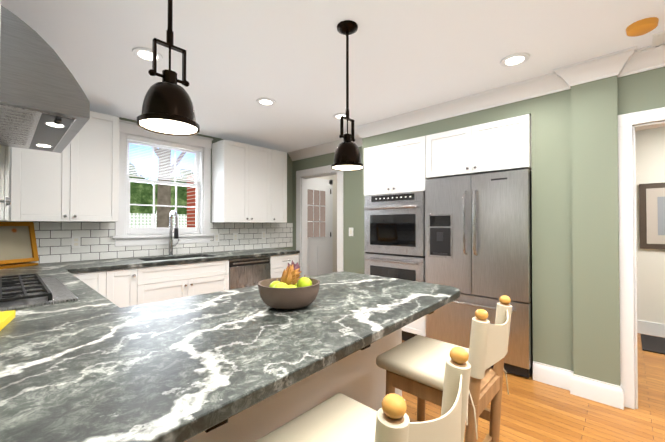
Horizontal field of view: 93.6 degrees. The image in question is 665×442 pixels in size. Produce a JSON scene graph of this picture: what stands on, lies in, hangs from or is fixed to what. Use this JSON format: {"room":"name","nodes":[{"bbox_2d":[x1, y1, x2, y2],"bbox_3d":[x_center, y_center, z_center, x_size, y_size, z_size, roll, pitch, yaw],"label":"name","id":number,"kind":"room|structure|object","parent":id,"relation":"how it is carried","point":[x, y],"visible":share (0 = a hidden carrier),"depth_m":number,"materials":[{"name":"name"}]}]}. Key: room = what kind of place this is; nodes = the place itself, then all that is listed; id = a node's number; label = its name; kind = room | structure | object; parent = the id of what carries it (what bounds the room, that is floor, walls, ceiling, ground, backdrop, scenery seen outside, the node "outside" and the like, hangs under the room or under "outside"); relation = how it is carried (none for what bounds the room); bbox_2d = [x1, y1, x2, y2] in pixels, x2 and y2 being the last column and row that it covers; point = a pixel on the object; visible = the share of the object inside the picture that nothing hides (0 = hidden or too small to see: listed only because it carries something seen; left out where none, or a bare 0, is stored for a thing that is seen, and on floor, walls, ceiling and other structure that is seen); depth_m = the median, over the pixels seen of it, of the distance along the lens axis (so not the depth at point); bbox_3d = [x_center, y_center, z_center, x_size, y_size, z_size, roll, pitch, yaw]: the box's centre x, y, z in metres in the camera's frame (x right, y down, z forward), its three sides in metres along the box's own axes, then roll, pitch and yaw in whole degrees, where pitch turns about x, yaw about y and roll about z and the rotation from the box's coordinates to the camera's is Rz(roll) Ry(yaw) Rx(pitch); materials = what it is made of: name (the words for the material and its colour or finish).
{"room":"kitchen","nodes":[
{"label":"kitchen","id":0,"kind":"room"},
{"bbox_2d":[0,117,336,272],"bbox_3d":[-1.244,0.100,4.727,0.150,2.470,5.810,-1,-1,43],"label":"wall","id":1,"kind":"structure","parent":0,"point":[289,187],"depth_m":5.20,"materials":[{"name":"grey"}]},
{"bbox_2d":[2,111,118,221],"bbox_3d":[-2.651,-0.525,2.847,0.371,1.060,1.126,-1,-1,43],"label":"upper cabinet","id":2,"kind":"object","parent":1,"relation":"attached to","point":[76,179],"visible":0.75,"depth_m":2.89,"materials":[{"name":"white wood"}]},
{"bbox_2d":[112,119,213,246],"bbox_3d":[-2.047,-0.412,3.840,0.205,1.395,1.130,-1,-1,43],"label":"window","id":3,"kind":"structure","parent":1,"relation":"in","point":[126,234],"depth_m":3.77,"materials":[{"name":"white wood"}]},
{"bbox_2d":[127,136,201,182],"bbox_3d":[-2.031,-0.730,3.829,0.039,0.450,0.842,-1,-1,43],"label":"window blind","id":4,"kind":"object","parent":3,"relation":"attached to","point":[169,145],"visible":0.88,"depth_m":3.79,"materials":[{"name":"white"}]},
{"bbox_2d":[211,139,286,222],"bbox_3d":[-1.145,-0.508,4.445,0.371,1.060,1.015,-1,-1,43],"label":"upper cabinet","id":5,"kind":"object","parent":1,"relation":"attached to","point":[249,183],"visible":1,"depth_m":4.22,"materials":[{"name":"white wood"}]},
{"bbox_2d":[292,146,361,273],"bbox_3d":[-0.008,0.100,4.682,1.710,2.470,0.120,-1,-1,43],"label":"wall","id":6,"kind":"structure","parent":0,"point":[353,217],"depth_m":4.38,"materials":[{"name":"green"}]},
{"bbox_2d":[349,228,352,235],"bbox_3d":[0.257,0.151,4.343,0.080,0.120,0.008,-1,-1,43],"label":"switch plate","id":7,"kind":"object","parent":6,"relation":"attached to","point":[350,231],"visible":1,"depth_m":4.34,"materials":[{"name":"white plastic"}]},
{"bbox_2d":[1,0,664,152],"bbox_3d":[1.208,-1.210,2.326,7.030,0.100,5.960,-1,-1,43],"label":"ceiling","id":8,"kind":"structure","parent":0,"point":[289,56],"depth_m":2.12,"materials":[{"name":"white paint"}]},
{"bbox_2d":[132,47,162,61],"bbox_3d":[-1.289,-1.156,2.178,0.187,0.011,0.187,0,-1,37],"label":"recessed light","id":9,"kind":"object","parent":8,"relation":"in","point":[145,54],"depth_m":2.16,"materials":[{"name":"white"}]},
{"bbox_2d":[137,0,199,135],"bbox_3d":[-0.586,-0.753,1.126,0.200,0.840,0.200,-1,-1,43],"label":"pendant light","id":10,"kind":"object","parent":8,"relation":"hanging from","point":[167,107],"visible":1,"depth_m":1.08,"materials":[{"name":"brown metal"}]},
{"bbox_2d":[256,97,275,105],"bbox_3d":[-0.641,-1.147,3.010,0.187,0.011,0.187,0,-1,37],"label":"recessed light","id":11,"kind":"object","parent":8,"relation":"in","point":[263,101],"depth_m":3.00,"materials":[{"name":"white"}]},
{"bbox_2d":[333,113,349,119],"bbox_3d":[0.097,-1.143,3.414,0.187,0.011,0.187,0,-1,37],"label":"recessed light","id":12,"kind":"object","parent":8,"relation":"in","point":[337,116],"depth_m":3.38,"materials":[{"name":"white"}]},
{"bbox_2d":[331,20,363,170],"bbox_3d":[0.089,-0.740,1.871,0.194,0.850,0.194,-1,-1,43],"label":"pendant light","id":13,"kind":"object","parent":8,"relation":"hanging from","point":[347,155],"visible":1,"depth_m":1.83,"materials":[{"name":"brown metal"}]},
{"bbox_2d":[500,52,529,66],"bbox_3d":[1.309,-1.155,2.244,0.187,0.011,0.187,0,-1,37],"label":"recessed light","id":14,"kind":"object","parent":8,"relation":"in","point":[515,59],"depth_m":2.23,"materials":[{"name":"white"}]},
{"bbox_2d":[626,17,658,36],"bbox_3d":[1.838,-1.145,1.855,0.140,0.040,0.140,-1,-1,43],"label":"smoke detector","id":15,"kind":"object","parent":8,"relation":"attached to","point":[641,27],"visible":1,"depth_m":1.83,"materials":[{"name":"orange"}]},
{"bbox_2d":[652,30,664,46],"bbox_3d":[2.149,-1.156,1.947,0.220,0.016,0.220,-1,-1,43],"label":"ceiling vent","id":16,"kind":"object","parent":8,"relation":"in","point":[658,38],"visible":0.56,"depth_m":1.98,"materials":[{"name":"white"}]},
{"bbox_2d":[362,89,573,370],"bbox_3d":[1.703,0.090,3.742,2.070,2.470,1.700,-1,-1,43],"label":"wall","id":17,"kind":"structure","parent":0,"point":[552,248],"depth_m":2.53,"materials":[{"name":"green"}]},
{"bbox_2d":[364,134,431,195],"bbox_3d":[0.936,-0.597,3.730,0.860,0.583,0.720,-1,-1,43],"label":"upper cabinet","id":18,"kind":"object","parent":17,"relation":"attached to","point":[413,164],"depth_m":3.44,"materials":[{"name":"white wood"}]},
{"bbox_2d":[432,113,530,178],"bbox_3d":[1.541,-0.668,3.161,0.918,0.453,0.720,-1,-1,43],"label":"upper cabinet","id":19,"kind":"object","parent":17,"relation":"attached to","point":[504,144],"depth_m":2.83,"materials":[{"name":"white wood"}]},
{"bbox_2d":[402,333,664,441],"bbox_3d":[1.208,1.359,2.299,7.030,0.100,5.960,-1,-1,43],"label":"floor","id":20,"kind":"structure","parent":0,"point":[532,410],"depth_m":2.12,"materials":[{"name":"brown wood"}]},
{"bbox_2d":[71,269,114,303],"bbox_3d":[-2.354,0.879,2.940,0.648,0.873,0.358,-1,-1,43],"label":"base cabinet","id":21,"kind":"object","parent":20,"relation":"on","point":[103,281],"depth_m":2.79,"materials":[{"name":"white wood"}]},
{"bbox_2d":[0,262,267,441],"bbox_3d":[-1.669,0.409,1.611,3.482,0.035,0.690,-1,-1,43],"label":"countertop","id":22,"kind":"structure","parent":21,"relation":"on","point":[91,365],"depth_m":0.76,"materials":[{"name":"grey stone"}]},
{"bbox_2d":[0,310,15,330],"bbox_3d":[-1.284,0.371,1.073,0.222,0.028,0.300,0,-1,-35],"label":"book","id":23,"kind":"object","parent":22,"relation":"on","point":[6,317],"visible":1,"depth_m":1.19,"materials":[{"name":"yellow paper"}]},
{"bbox_2d":[0,222,38,268],"bbox_3d":[-2.824,0.205,2.687,0.169,0.395,0.490,0,-1,15],"label":"framed art","id":24,"kind":"object","parent":22,"relation":"on","point":[18,244],"visible":1,"depth_m":2.80,"materials":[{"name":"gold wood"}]},
{"bbox_2d":[0,273,77,310],"bbox_3d":[-1.765,0.367,1.652,0.915,0.048,0.535,-1,-1,43],"label":"cooktop","id":25,"kind":"object","parent":22,"relation":"in","point":[37,290],"visible":1,"depth_m":1.59,"materials":[{"name":"silver metal"}]},
{"bbox_2d":[64,248,299,271],"bbox_3d":[-1.580,0.432,3.751,0.674,0.035,2.546,-1,-1,43],"label":"countertop","id":26,"kind":"structure","parent":21,"relation":"on","point":[121,263],"depth_m":3.42,"materials":[{"name":"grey stone"}]},
{"bbox_2d":[168,210,178,255],"bbox_3d":[-1.852,0.142,3.699,0.223,0.542,0.120,-1,-1,43],"label":"faucet","id":27,"kind":"object","parent":26,"relation":"on","point":[171,245],"visible":1,"depth_m":3.71,"materials":[{"name":"silver metal"}]},
{"bbox_2d":[115,267,146,307],"bbox_3d":[-2.188,0.881,3.117,0.648,0.873,0.362,-1,-1,43],"label":"base cabinet","id":28,"kind":"object","parent":20,"relation":"on","point":[125,287],"depth_m":2.95,"materials":[{"name":"white wood"}]},
{"bbox_2d":[147,257,228,302],"bbox_3d":[-1.797,0.885,3.532,0.648,0.873,1.011,-1,-1,43],"label":"base cabinet","id":29,"kind":"object","parent":20,"relation":"on","point":[172,281],"depth_m":3.32,"materials":[{"name":"white wood"}]},
{"bbox_2d":[229,256,269,289],"bbox_3d":[-1.243,0.892,4.106,0.667,0.872,0.574,-1,-1,43],"label":"dishwasher","id":30,"kind":"object","parent":20,"relation":"on","point":[248,272],"visible":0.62,"depth_m":3.86,"materials":[{"name":"silver metal"}]},
{"bbox_2d":[270,253,298,278],"bbox_3d":[-0.883,0.896,4.501,0.648,0.873,0.481,-1,-1,43],"label":"base cabinet","id":31,"kind":"object","parent":20,"relation":"on","point":[278,263],"depth_m":4.22,"materials":[{"name":"white wood"}]},
{"bbox_2d":[184,328,404,441],"bbox_3d":[-0.460,0.863,1.478,0.556,0.874,2.162,-1,-1,43],"label":"base cabinet","id":32,"kind":"object","parent":20,"relation":"on","point":[359,376],"visible":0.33,"depth_m":1.50,"materials":[{"name":"white wood"}]},
{"bbox_2d":[205,419,227,432],"bbox_3d":[-0.405,0.439,0.833,0.412,0.039,0.050,-1,-1,43],"label":"bracket","id":33,"kind":"object","parent":32,"relation":"attached to","point":[218,425],"depth_m":0.69,"materials":[{"name":"brown metal"}]},
{"bbox_2d":[132,271,459,405],"bbox_3d":[-0.044,0.409,1.588,1.086,0.035,1.506,-1,-1,43],"label":"countertop","id":34,"kind":"structure","parent":32,"relation":"on","point":[277,349],"depth_m":1.22,"materials":[{"name":"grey stone"}]},
{"bbox_2d":[258,260,319,309],"bbox_3d":[-0.199,0.288,1.438,0.284,0.202,0.284,-1,-1,43],"label":"fruit bowl","id":35,"kind":"object","parent":34,"relation":"on","point":[290,288],"visible":1,"depth_m":1.35,"materials":[{"name":"brown ceramic"}]},
{"bbox_2d":[255,347,470,441],"bbox_3d":[0.068,0.807,0.816,0.494,0.973,0.488,-1,-1,43],"label":"stool","id":36,"kind":"object","parent":20,"relation":"on","point":[339,417],"visible":1,"depth_m":0.78,"materials":[{"name":"brown wood"}]},
{"bbox_2d":[365,193,425,340],"bbox_3d":[0.914,0.480,3.740,0.798,1.688,0.720,-1,-1,43],"label":"tall cabinet","id":37,"kind":"object","parent":20,"relation":"on","point":[418,327],"depth_m":3.29,"materials":[{"name":"white wood"}]},
{"bbox_2d":[364,191,424,281],"bbox_3d":[0.653,0.307,3.465,0.756,1.225,0.116,-1,-1,43],"label":"wall oven","id":38,"kind":"object","parent":37,"relation":"in","point":[394,239],"visible":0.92,"depth_m":3.43,"materials":[{"name":"silver metal"}]},
{"bbox_2d":[376,295,511,441],"bbox_3d":[0.505,0.814,1.395,0.494,0.973,0.488,-1,-1,43],"label":"stool","id":39,"kind":"object","parent":20,"relation":"on","point":[414,365],"visible":0.83,"depth_m":1.31,"materials":[{"name":"brown wood"}]},
{"bbox_2d":[425,169,532,377],"bbox_3d":[1.506,0.448,3.109,0.905,1.740,0.807,-1,-1,43],"label":"fridge","id":40,"kind":"object","parent":20,"relation":"on","point":[478,241],"visible":0.79,"depth_m":2.79,"materials":[{"name":"silver metal"}]},
{"bbox_2d":[641,334,664,354],"bbox_3d":[3.845,1.310,2.961,1.300,0.012,0.620,-1,-1,43],"label":"rug","id":41,"kind":"object","parent":20,"relation":"on","point":[654,344],"visible":1,"depth_m":3.31,"materials":[{"name":"grey fabric"}]},
{"bbox_2d":[571,67,664,385],"bbox_3d":[2.965,0.065,1.429,2.960,2.470,0.175,-1,-1,43],"label":"wall","id":42,"kind":"structure","parent":0,"point":[599,106],"depth_m":2.27,"materials":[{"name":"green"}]},
{"bbox_2d":[288,44,664,160],"bbox_3d":[1.620,-1.092,2.763,6.730,0.128,0.457,-1,-1,43],"label":"crown molding","id":43,"kind":"structure","parent":42,"relation":"attached to","point":[628,61],"depth_m":2.62,"materials":[{"name":"white"}]},
{"bbox_2d":[635,127,664,323],"bbox_3d":[4.429,0.082,3.062,3.070,2.470,0.150,-1,-1,43],"label":"wall","id":44,"kind":"structure","parent":0,"point":[650,154],"depth_m":3.64,"materials":[{"name":"white paint"}]},
{"bbox_2d":[637,320,664,337],"bbox_3d":[4.378,1.241,2.981,2.850,0.150,0.020,-1,-1,43],"label":"baseboard","id":45,"kind":"structure","parent":44,"relation":"attached to","point":[643,327],"depth_m":3.61,"materials":[{"name":"white wood"}]},
{"bbox_2d":[639,183,664,248],"bbox_3d":[3.854,-0.058,3.481,0.620,0.760,0.030,-1,-1,43],"label":"picture frame","id":46,"kind":"object","parent":44,"relation":"attached to","point":[651,215],"visible":1,"depth_m":3.61,"materials":[{"name":"beige"}]},
{"bbox_3d":[-0.785,0.052,0.199,7.030,2.470,0.150,-1,-1,43],"label":"wall","id":47,"kind":"structure","parent":0,"visible":0},
{"bbox_2d":[0,145,8,220],"bbox_3d":[-2.522,-0.532,2.189,0.809,1.060,0.346,-1,-1,43],"label":"upper cabinet","id":48,"kind":"object","parent":47,"relation":"attached to","point":[4,171],"visible":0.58,"depth_m":2.02,"materials":[{"name":"white wood"}]},
{"bbox_2d":[0,0,10,205],"bbox_3d":[-1.298,-0.544,1.028,0.405,1.060,0.336,-1,-1,43],"label":"upper cabinet","id":49,"kind":"object","parent":47,"relation":"attached to","point":[7,201],"visible":1,"depth_m":1.02,"materials":[{"name":"white wood"}]},
{"bbox_2d":[0,5,89,152],"bbox_3d":[-1.749,-0.817,1.639,1.045,0.698,0.601,-1,-1,43],"label":"range hood","id":50,"kind":"object","parent":47,"relation":"attached to","point":[44,103],"visible":1,"depth_m":1.40,"materials":[{"name":"silver metal"}]},
{"bbox_2d":[5,222,292,264],"bbox_3d":[-1.924,0.215,3.889,0.008,0.397,3.660,-1,-1,43],"label":"tile backsplash","id":51,"kind":"structure","parent":47,"relation":"attached to","point":[54,241],"depth_m":3.44,"materials":[{"name":"white tile"}]},
{"bbox_2d":[72,236,80,247],"bbox_3d":[-2.598,0.213,3.164,0.006,0.116,0.070,-1,-1,43],"label":"electrical outlet plate","id":52,"kind":"object","parent":51,"relation":"attached to","point":[76,241],"depth_m":3.16,"materials":[{"name":"white plastic"}]},
{"bbox_2d":[214,234,218,241],"bbox_3d":[-1.576,0.230,4.248,0.006,0.116,0.075,-1,-1,43],"label":"electrical outlet plate","id":53,"kind":"object","parent":51,"relation":"attached to","point":[216,236],"depth_m":4.24,"materials":[{"name":"white plastic"}]},
{"bbox_2d":[233,233,237,240],"bbox_3d":[-1.383,0.232,4.451,0.006,0.116,0.070,-1,-1,43],"label":"electrical outlet plate","id":54,"kind":"object","parent":51,"relation":"attached to","point":[235,235],"depth_m":4.45,"materials":[{"name":"white plastic"}]},
{"bbox_2d":[262,231,265,238],"bbox_3d":[-1.054,0.216,4.801,0.006,0.116,0.070,-1,-1,43],"label":"electrical outlet plate","id":55,"kind":"object","parent":51,"relation":"attached to","point":[263,232],"depth_m":4.80,"materials":[{"name":"white plastic"}]},
{"bbox_3d":[-4.240,1.421,8.094,8.850,0.100,18.000,-1,-1,43],"label":"ground","id":56,"kind":"structure","parent":0,"visible":0},
{"bbox_2d":[130,211,186,227],"bbox_3d":[-3.777,0.572,6.292,0.090,1.559,10.000,-1,-1,43],"label":"fence","id":57,"kind":"object","parent":56,"relation":"on","point":[137,220],"visible":0.02,"depth_m":6.33,"materials":[{"name":"white wood"}]},
{"bbox_2d":[154,147,185,227],"bbox_3d":[-3.280,-0.898,6.316,0.359,4.503,1.928,-1,-1,43],"label":"trunk","id":58,"kind":"object","parent":56,"relation":"on","point":[163,198],"visible":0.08,"depth_m":6.10,"materials":[{"name":"brown plant"}]},
{"bbox_2d":[187,175,195,226],"bbox_3d":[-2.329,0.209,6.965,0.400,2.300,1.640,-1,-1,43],"label":"building","id":59,"kind":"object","parent":56,"relation":"on","point":[191,201],"visible":0.07,"depth_m":6.35,"materials":[{"name":"red brick"}]},
{"label":"outside","id":60,"kind":"structure","parent":0,"visible":0},
{"bbox_2d":[129,163,193,214],"bbox_3d":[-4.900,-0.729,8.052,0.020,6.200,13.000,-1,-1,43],"label":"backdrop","id":61,"kind":"structure","parent":60,"point":[141,193],"depth_m":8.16,"materials":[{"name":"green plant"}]},
{"bbox_2d":[129,143,194,184],"bbox_3d":[-7.479,-2.596,11.190,0.050,10.000,18.000,-1,-1,43],"label":"sky","id":62,"kind":"structure","parent":60,"point":[157,161],"depth_m":11.77,"materials":[{"name":"white"}]}
]}

